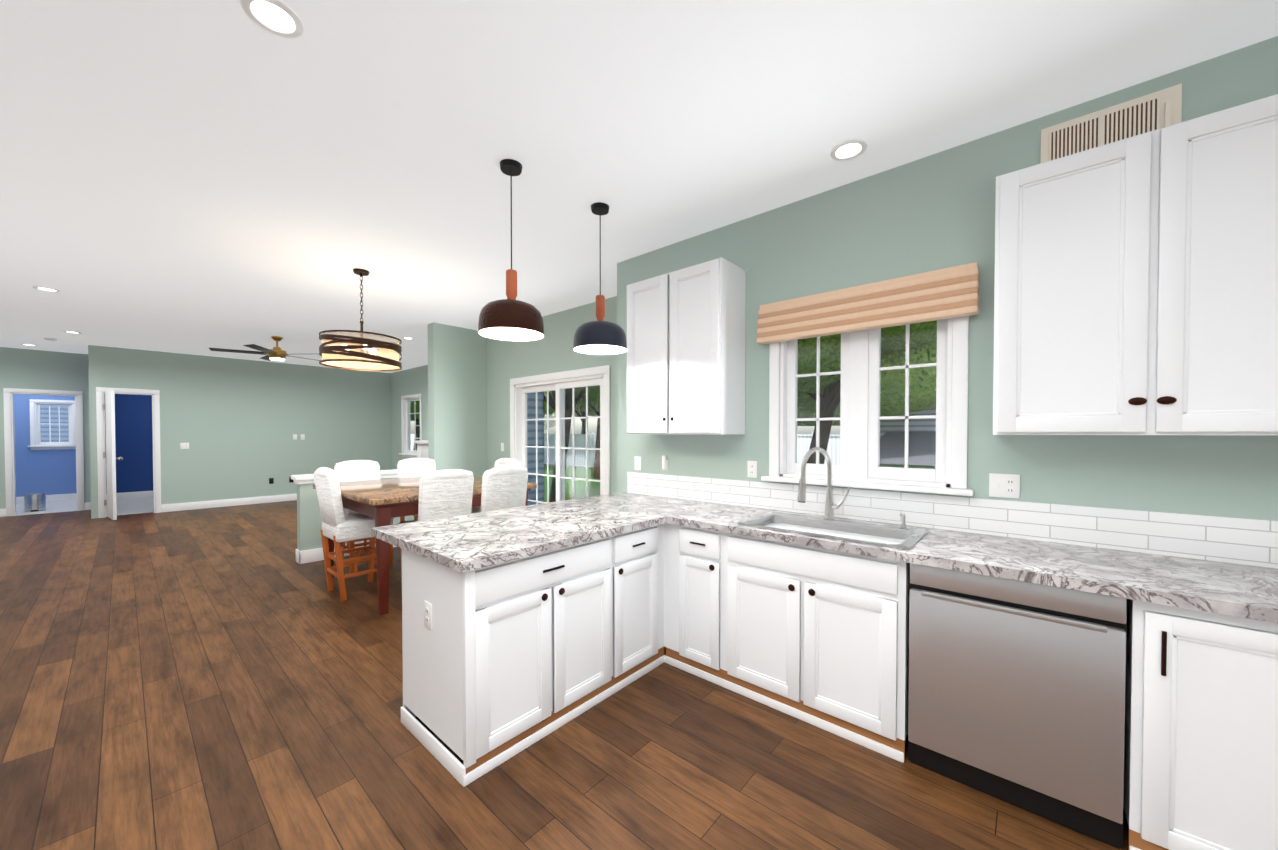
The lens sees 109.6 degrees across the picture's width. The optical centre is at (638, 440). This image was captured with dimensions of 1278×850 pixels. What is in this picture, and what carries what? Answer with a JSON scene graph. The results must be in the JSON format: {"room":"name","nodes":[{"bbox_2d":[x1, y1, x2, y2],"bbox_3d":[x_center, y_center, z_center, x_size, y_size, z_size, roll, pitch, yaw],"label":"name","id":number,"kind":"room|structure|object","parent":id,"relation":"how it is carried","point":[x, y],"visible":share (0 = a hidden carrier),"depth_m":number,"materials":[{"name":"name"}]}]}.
{"room":"kitchen","nodes":[
{"label":"kitchen","id":0,"kind":"room"},
{"bbox_2d":[14,394,76,496],"bbox_3d":[-12.769,-0.155,8.720,0.150,2.860,2.930,1,1,41],"label":"wall","id":1,"kind":"structure","parent":0,"point":[49,472],"depth_m":9.19,"materials":[{"name":"blue paint"}]},
{"bbox_2d":[16,493,76,503],"bbox_3d":[-12.745,1.206,8.640,0.014,0.140,2.806,1,1,41],"label":"baseboard","id":2,"kind":"structure","parent":1,"relation":"attached to","point":[73,496],"depth_m":9.37,"materials":[{"name":"white wood"}]},
{"bbox_2d":[28,399,75,449],"bbox_3d":[-12.153,-0.320,9.368,0.225,1.030,0.660,1,1,41],"label":"bathroom window","id":3,"kind":"structure","parent":1,"relation":"in","point":[36,443],"depth_m":9.32,"materials":[{"name":"white wood"}]},
{"bbox_2d":[0,347,90,509],"bbox_3d":[-11.100,-0.133,7.265,0.120,2.860,2.929,1,1,41],"label":"wall","id":4,"kind":"structure","parent":0,"point":[35,369],"depth_m":7.92,"materials":[{"name":"green"}]},
{"bbox_2d":[0,508,5,516],"bbox_3d":[-11.360,1.233,6.882,0.014,0.140,1.973,1,1,41],"label":"baseboard","id":5,"kind":"structure","parent":4,"relation":"attached to","point":[2,511],"depth_m":7.60,"materials":[{"name":"white wood"}]},
{"bbox_2d":[15,497,153,515],"bbox_3d":[-10.658,1.301,8.540,3.600,0.054,5.400,1,1,41],"label":"floor","id":6,"kind":"structure","parent":0,"point":[134,505],"depth_m":8.65,"materials":[{"name":"white"}]},
{"bbox_2d":[24,493,45,511],"bbox_3d":[-10.960,1.117,8.177,0.253,0.320,0.236,1,1,41],"label":"steel trash can","id":7,"kind":"object","parent":6,"relation":"on","point":[34,502],"visible":1,"depth_m":8.12,"materials":[{"name":"silver metal"}]},
{"bbox_2d":[105,394,152,493],"bbox_3d":[-10.507,-0.181,10.403,0.150,2.860,2.340,1,1,41],"label":"wall","id":8,"kind":"structure","parent":0,"point":[133,439],"depth_m":9.77,"materials":[{"name":"blue"}]},
{"bbox_2d":[116,491,152,498],"bbox_3d":[-10.444,1.180,10.368,0.014,0.140,2.356,1,1,41],"label":"baseboard","id":9,"kind":"structure","parent":8,"relation":"attached to","point":[126,495],"depth_m":9.78,"materials":[{"name":"white wood"}]},
{"bbox_2d":[88,345,390,518],"bbox_3d":[-7.575,-0.163,9.201,0.150,2.860,4.620,1,1,41],"label":"wall","id":10,"kind":"structure","parent":0,"point":[236,424],"depth_m":8.87,"materials":[{"name":"green paint"}]},
{"bbox_2d":[3,387,160,517],"bbox_3d":[-9.662,0.200,7.855,1.560,2.175,1.750,1,1,41],"label":"door frames","id":11,"kind":"structure","parent":10,"relation":"in","point":[9,443],"depth_m":7.71,"materials":[{"name":"white wood"}]},
{"bbox_2d":[102,391,122,519],"bbox_3d":[-8.660,0.243,7.419,0.560,2.078,0.217,1,1,41],"label":"open door","id":12,"kind":"structure","parent":11,"relation":"attached to","point":[108,407],"depth_m":7.29,"materials":[{"name":"white paint"}]},
{"bbox_2d":[180,443,188,448],"bbox_3d":[-8.307,0.102,8.239,0.012,0.114,0.115,1,1,41],"label":"light switch","id":13,"kind":"object","parent":10,"relation":"attached to","point":[184,445],"visible":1,"depth_m":8.24,"materials":[{"name":"white plastic"}]},
{"bbox_2d":[161,494,296,511],"bbox_3d":[-7.255,1.194,9.457,0.020,0.140,3.807,1,1,41],"label":"baseboard","id":14,"kind":"structure","parent":10,"relation":"attached to","point":[287,497],"depth_m":8.66,"materials":[{"name":"white wood"}]},
{"bbox_2d":[269,478,273,483],"bbox_3d":[-7.494,0.828,9.186,0.008,0.114,0.070,1,1,41],"label":"electrical outlet","id":15,"kind":"object","parent":10,"relation":"attached to","point":[271,480],"visible":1,"depth_m":9.18,"materials":[{"name":"black plastic"}]},
{"bbox_2d":[297,322,486,550],"bbox_3d":[-2.658,-0.115,6.078,0.170,2.860,3.170,1,1,41],"label":"wall","id":16,"kind":"structure","parent":0,"point":[457,397],"depth_m":6.09,"materials":[{"name":"green paint"}]},
{"bbox_2d":[291,469,397,484],"bbox_3d":[-3.241,0.420,5.416,0.220,0.090,1.484,1,1,41],"label":"trim","id":17,"kind":"structure","parent":16,"relation":"on","point":[309,478],"depth_m":4.90,"materials":[{"name":"white wood"}]},
{"bbox_2d":[297,540,396,563],"bbox_3d":[-2.927,1.251,5.678,0.060,0.140,2.214,1,1,41],"label":"baseboard","id":18,"kind":"structure","parent":16,"relation":"attached to","point":[309,556],"depth_m":4.93,"materials":[{"name":"white"}]},
{"bbox_2d":[390,365,427,469],"bbox_3d":[-3.897,-0.162,9.160,5.750,2.860,0.150,1,1,41],"label":"wall","id":19,"kind":"structure","parent":0,"point":[412,381],"depth_m":10.44,"materials":[{"name":"green paint"}]},
{"bbox_2d":[399,394,421,457],"bbox_3d":[-5.072,-0.312,10.132,1.100,1.410,0.225,1,1,41],"label":"living room window","id":20,"kind":"structure","parent":19,"relation":"in","point":[406,425],"depth_m":10.38,"materials":[{"name":"white wood"}]},
{"bbox_2d":[412,440,428,457],"bbox_3d":[-4.310,0.636,9.270,1.120,1.260,0.240,1,1,41],"label":"fireplace mantel","id":21,"kind":"object","parent":19,"relation":"attached to","point":[422,448],"visible":0.15,"depth_m":9.38,"materials":[{"name":"white"}]},
{"bbox_2d":[486,296,616,493],"bbox_3d":[-0.922,-0.106,5.481,3.230,2.860,0.150,1,1,41],"label":"wall","id":22,"kind":"structure","parent":0,"point":[551,351],"depth_m":5.60,"materials":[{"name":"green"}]},
{"bbox_2d":[510,365,609,503],"bbox_3d":[-0.971,0.253,5.515,1.880,2.140,0.172,1,1,41],"label":"sliding glass door","id":23,"kind":"structure","parent":22,"relation":"in","point":[519,419],"depth_m":5.48,"materials":[{"name":"white"}]},
{"bbox_2d":[0,500,1128,849],"bbox_3d":[-3.606,1.372,3.923,15.600,0.050,7.700,1,1,41],"label":"floor","id":24,"kind":"structure","parent":0,"point":[220,678],"depth_m":2.03,"materials":[{"name":"brown wood"}]},
{"bbox_2d":[314,467,393,601],"bbox_3d":[-2.533,0.787,4.004,0.465,1.120,0.518,1,1,41],"label":"chair","id":25,"kind":"object","parent":24,"relation":"on","point":[338,526],"visible":0.83,"depth_m":3.83,"materials":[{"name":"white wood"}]},
{"bbox_2d":[334,460,395,573],"bbox_3d":[-2.912,0.775,4.781,0.518,1.120,0.465,1,1,41],"label":"chair","id":26,"kind":"object","parent":24,"relation":"on","point":[355,470],"visible":0.31,"depth_m":4.81,"materials":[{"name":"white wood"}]},
{"bbox_2d":[397,458,435,521],"bbox_3d":[-2.490,0.768,5.236,0.518,1.120,0.465,1,1,41],"label":"chair","id":27,"kind":"object","parent":24,"relation":"on","point":[412,467],"visible":0.06,"depth_m":5.30,"materials":[{"name":"white fabric"}]},
{"bbox_2d":[313,476,536,614],"bbox_3d":[-2.105,0.884,4.451,1.600,0.910,1.480,1,1,41],"label":"dining table","id":28,"kind":"object","parent":24,"relation":"on","point":[382,502],"visible":0.31,"depth_m":3.62,"materials":[{"name":"brown wood"}]},
{"bbox_2d":[398,469,473,584],"bbox_3d":[-1.700,0.790,3.778,0.518,1.120,0.465,1,1,41],"label":"chair","id":29,"kind":"object","parent":24,"relation":"on","point":[446,493],"visible":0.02,"depth_m":3.60,"materials":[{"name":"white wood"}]},
{"bbox_2d":[471,458,518,512],"bbox_3d":[-1.686,0.770,5.128,0.465,1.120,0.518,1,1,41],"label":"chair","id":30,"kind":"object","parent":24,"relation":"on","point":[501,462],"visible":0.1,"depth_m":5.19,"materials":[{"name":"white fabric"}]},
{"bbox_2d":[471,466,527,513],"bbox_3d":[-1.335,0.785,4.136,0.518,1.120,0.465,1,1,41],"label":"chair","id":31,"kind":"object","parent":24,"relation":"on","point":[504,487],"visible":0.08,"depth_m":3.95,"materials":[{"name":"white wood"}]},
{"bbox_2d":[371,499,662,786],"bbox_3d":[-0.631,0.913,2.530,0.965,0.910,1.260,1,1,41],"label":"kitchen peninsula","id":32,"kind":"object","parent":24,"relation":"on","point":[517,622],"depth_m":2.09,"materials":[{"name":"white paint"}]},
{"bbox_2d":[575,447,1277,849],"bbox_3d":[1.255,0.708,2.169,4.280,1.332,0.678,1,1,41],"label":"unit","id":33,"kind":"object","parent":24,"relation":"on","point":[1091,671],"depth_m":1.77,"materials":[{"name":"white paint"}]},
{"bbox_2d":[371,492,1277,623],"bbox_3d":[0.841,0.491,1.691,4.280,0.040,1.938,1,1,41],"label":"countertop","id":34,"kind":"structure","parent":33,"relation":"on","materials":[{"name":"grey stone"}]},
{"bbox_2d":[737,511,927,548],"bbox_3d":[0.998,0.553,2.375,0.830,0.206,0.490,1,1,41],"label":"sink","id":35,"kind":"object","parent":33,"relation":"in","point":[902,536],"depth_m":2.39,"materials":[{"name":"silver metal"}]},
{"bbox_2d":[899,513,907,527],"bbox_3d":[1.348,0.410,2.303,0.040,0.078,0.081,1,1,41],"label":"soap dispenser","id":36,"kind":"object","parent":33,"relation":"on","point":[903,525],"depth_m":2.31,"materials":[{"name":"silver metal"}]},
{"bbox_2d":[908,563,1126,848],"bbox_3d":[1.551,0.942,1.900,0.631,0.865,0.554,1,1,41],"label":"dishwasher","id":37,"kind":"object","parent":33,"relation":"in","point":[1017,690],"depth_m":1.66,"materials":[{"name":"silver metal"}]},
{"bbox_2d":[0,0,1277,372],"bbox_3d":[-4.492,-1.574,4.650,17.950,0.100,7.700,1,1,41],"label":"ceiling","id":38,"kind":"structure","parent":0,"point":[192,176],"depth_m":2.16,"materials":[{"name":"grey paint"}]},
{"bbox_2d":[33,286,60,291],"bbox_3d":[-5.955,-1.518,4.532,0.170,0.008,0.170,1,1,41],"label":"recessed light","id":39,"kind":"object","parent":38,"relation":"in","point":[46,289],"visible":0.98,"depth_m":4.53,"materials":[{"name":"white"}]},
{"bbox_2d":[44,337,56,340],"bbox_3d":[-8.964,-1.542,6.863,0.120,0.030,0.120,1,1,41],"label":"smoke detector","id":40,"kind":"object","parent":38,"relation":"attached to","point":[49,338],"visible":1,"depth_m":6.83,"materials":[{"name":"white plastic"}]},
{"bbox_2d":[63,331,81,333],"bbox_3d":[-8.122,-1.547,6.460,0.170,0.008,0.170,1,1,41],"label":"recessed light","id":41,"kind":"object","parent":38,"relation":"in","point":[72,332],"visible":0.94,"depth_m":6.47,"materials":[{"name":"white"}]},
{"bbox_2d":[209,336,327,361],"bbox_3d":[-5.491,-1.380,6.815,1.407,0.351,1.462,1,1,41],"label":"brass ceiling fan","id":42,"kind":"object","parent":38,"relation":"hanging from","point":[276,353],"visible":0.94,"depth_m":6.69,"materials":[{"name":"brown"}]},
{"bbox_2d":[241,0,303,37],"bbox_3d":[-1.271,-1.473,1.566,0.170,0.008,0.170,1,1,41],"label":"recessed light","id":43,"kind":"object","parent":38,"relation":"in","point":[279,18],"visible":1,"depth_m":1.57,"materials":[{"name":"white"}]},
{"bbox_2d":[319,268,401,370],"bbox_3d":[-2.482,-1.087,4.034,0.630,0.852,0.630,1,1,41],"label":"drum chandelier","id":44,"kind":"object","parent":38,"relation":"hanging from","point":[349,347],"visible":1,"depth_m":3.88,"materials":[{"name":"brown metal"}]},
{"bbox_2d":[478,159,543,340],"bbox_3d":[-0.694,-1.033,2.449,0.344,0.914,0.344,1,1,41],"label":"pendant light","id":45,"kind":"object","parent":38,"relation":"hanging from","point":[510,318],"visible":1,"depth_m":2.38,"materials":[{"name":"black metal"}]},
{"bbox_2d":[573,202,626,354],"bbox_3d":[-0.250,-1.039,2.898,0.344,0.914,0.344,1,1,41],"label":"pendant light","id":46,"kind":"object","parent":38,"relation":"hanging from","point":[600,336],"visible":1,"depth_m":2.82,"materials":[{"name":"black metal"}]},
{"bbox_2d":[831,139,866,160],"bbox_3d":[1.073,-1.484,2.309,0.170,0.008,0.170,1,1,41],"label":"recessed light","id":47,"kind":"object","parent":38,"relation":"in","point":[848,149],"visible":1,"depth_m":2.30,"materials":[{"name":"white plastic"}]},
{"bbox_2d":[617,36,1277,520],"bbox_3d":[1.822,-0.057,2.215,5.200,2.860,0.150,1,1,41],"label":"wall","id":48,"kind":"structure","parent":0,"point":[933,212],"depth_m":2.24,"materials":[{"name":"green paint"}]},
{"bbox_2d":[634,456,640,470],"bbox_3d":[-0.011,0.191,3.708,0.070,0.114,0.009,1,1,41],"label":"outlet","id":49,"kind":"object","parent":48,"relation":"attached to","point":[637,462],"visible":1,"depth_m":3.71,"materials":[{"name":"white plastic"}]},
{"bbox_2d":[662,455,667,469],"bbox_3d":[0.199,0.176,3.511,0.055,0.115,0.030,1,1,41],"label":"phone jack","id":50,"kind":"object","parent":48,"relation":"attached to","point":[664,463],"visible":1,"depth_m":3.50,"materials":[{"name":"white plastic"}]},
{"bbox_2d":[627,257,745,434],"bbox_3d":[0.306,-0.597,3.200,0.810,1.110,0.341,1,1,41],"label":"upper cabinet","id":51,"kind":"object","parent":48,"relation":"attached to","point":[686,328],"visible":1,"depth_m":3.01,"materials":[{"name":"white paint"}]},
{"bbox_2d":[747,461,756,477],"bbox_3d":[0.762,0.196,3.035,0.070,0.114,0.009,1,1,41],"label":"outlet","id":52,"kind":"object","parent":48,"relation":"attached to","point":[751,469],"visible":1,"depth_m":3.03,"materials":[{"name":"white plastic"}]},
{"bbox_2d":[761,316,973,495],"bbox_3d":[1.281,-0.283,2.634,1.110,1.100,0.225,1,1,41],"label":"kitchen window","id":53,"kind":"structure","parent":48,"relation":"in","point":[859,418],"depth_m":2.60,"materials":[{"name":"white wood"}]},
{"bbox_2d":[757,262,978,343],"bbox_3d":[1.211,-0.744,2.554,1.144,0.248,0.078,1,1,41],"label":"window shade","id":54,"kind":"object","parent":53,"relation":"attached to","point":[946,293],"visible":0.98,"depth_m":2.45,"materials":[{"name":"beige fabric"}]},
{"bbox_2d":[989,473,1019,498],"bbox_3d":[1.756,0.219,2.167,0.115,0.114,0.012,1,1,41],"label":"outlet","id":55,"kind":"object","parent":48,"relation":"attached to","point":[1005,485],"visible":1,"depth_m":2.17,"materials":[{"name":"white plastic"}]},
{"bbox_2d":[1040,83,1181,163],"bbox_3d":[2.000,-1.293,1.929,0.420,0.260,0.016,1,1,41],"label":"air vent","id":56,"kind":"object","parent":48,"relation":"in","point":[1142,114],"visible":0.56,"depth_m":1.91,"materials":[{"name":"beige metal"}]},
{"bbox_2d":[993,94,1277,434],"bbox_3d":[1.967,-0.575,1.750,0.910,1.110,0.345,1,1,41],"label":"upper cabinet","id":57,"kind":"object","parent":48,"relation":"attached to","point":[1136,286],"visible":1,"depth_m":1.65,"materials":[{"name":"white paint"}]},
{"label":"outside","id":58,"kind":"structure","parent":0,"visible":0},
{"bbox_2d":[40,320,936,504],"bbox_3d":[-1.544,-2.898,21.096,90.065,9.070,90.000,1,1,41],"label":"outdoor background","id":59,"kind":"object","parent":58,"point":[836,366],"depth_m":8.81,"materials":[{"name":"green plant"}]}
]}

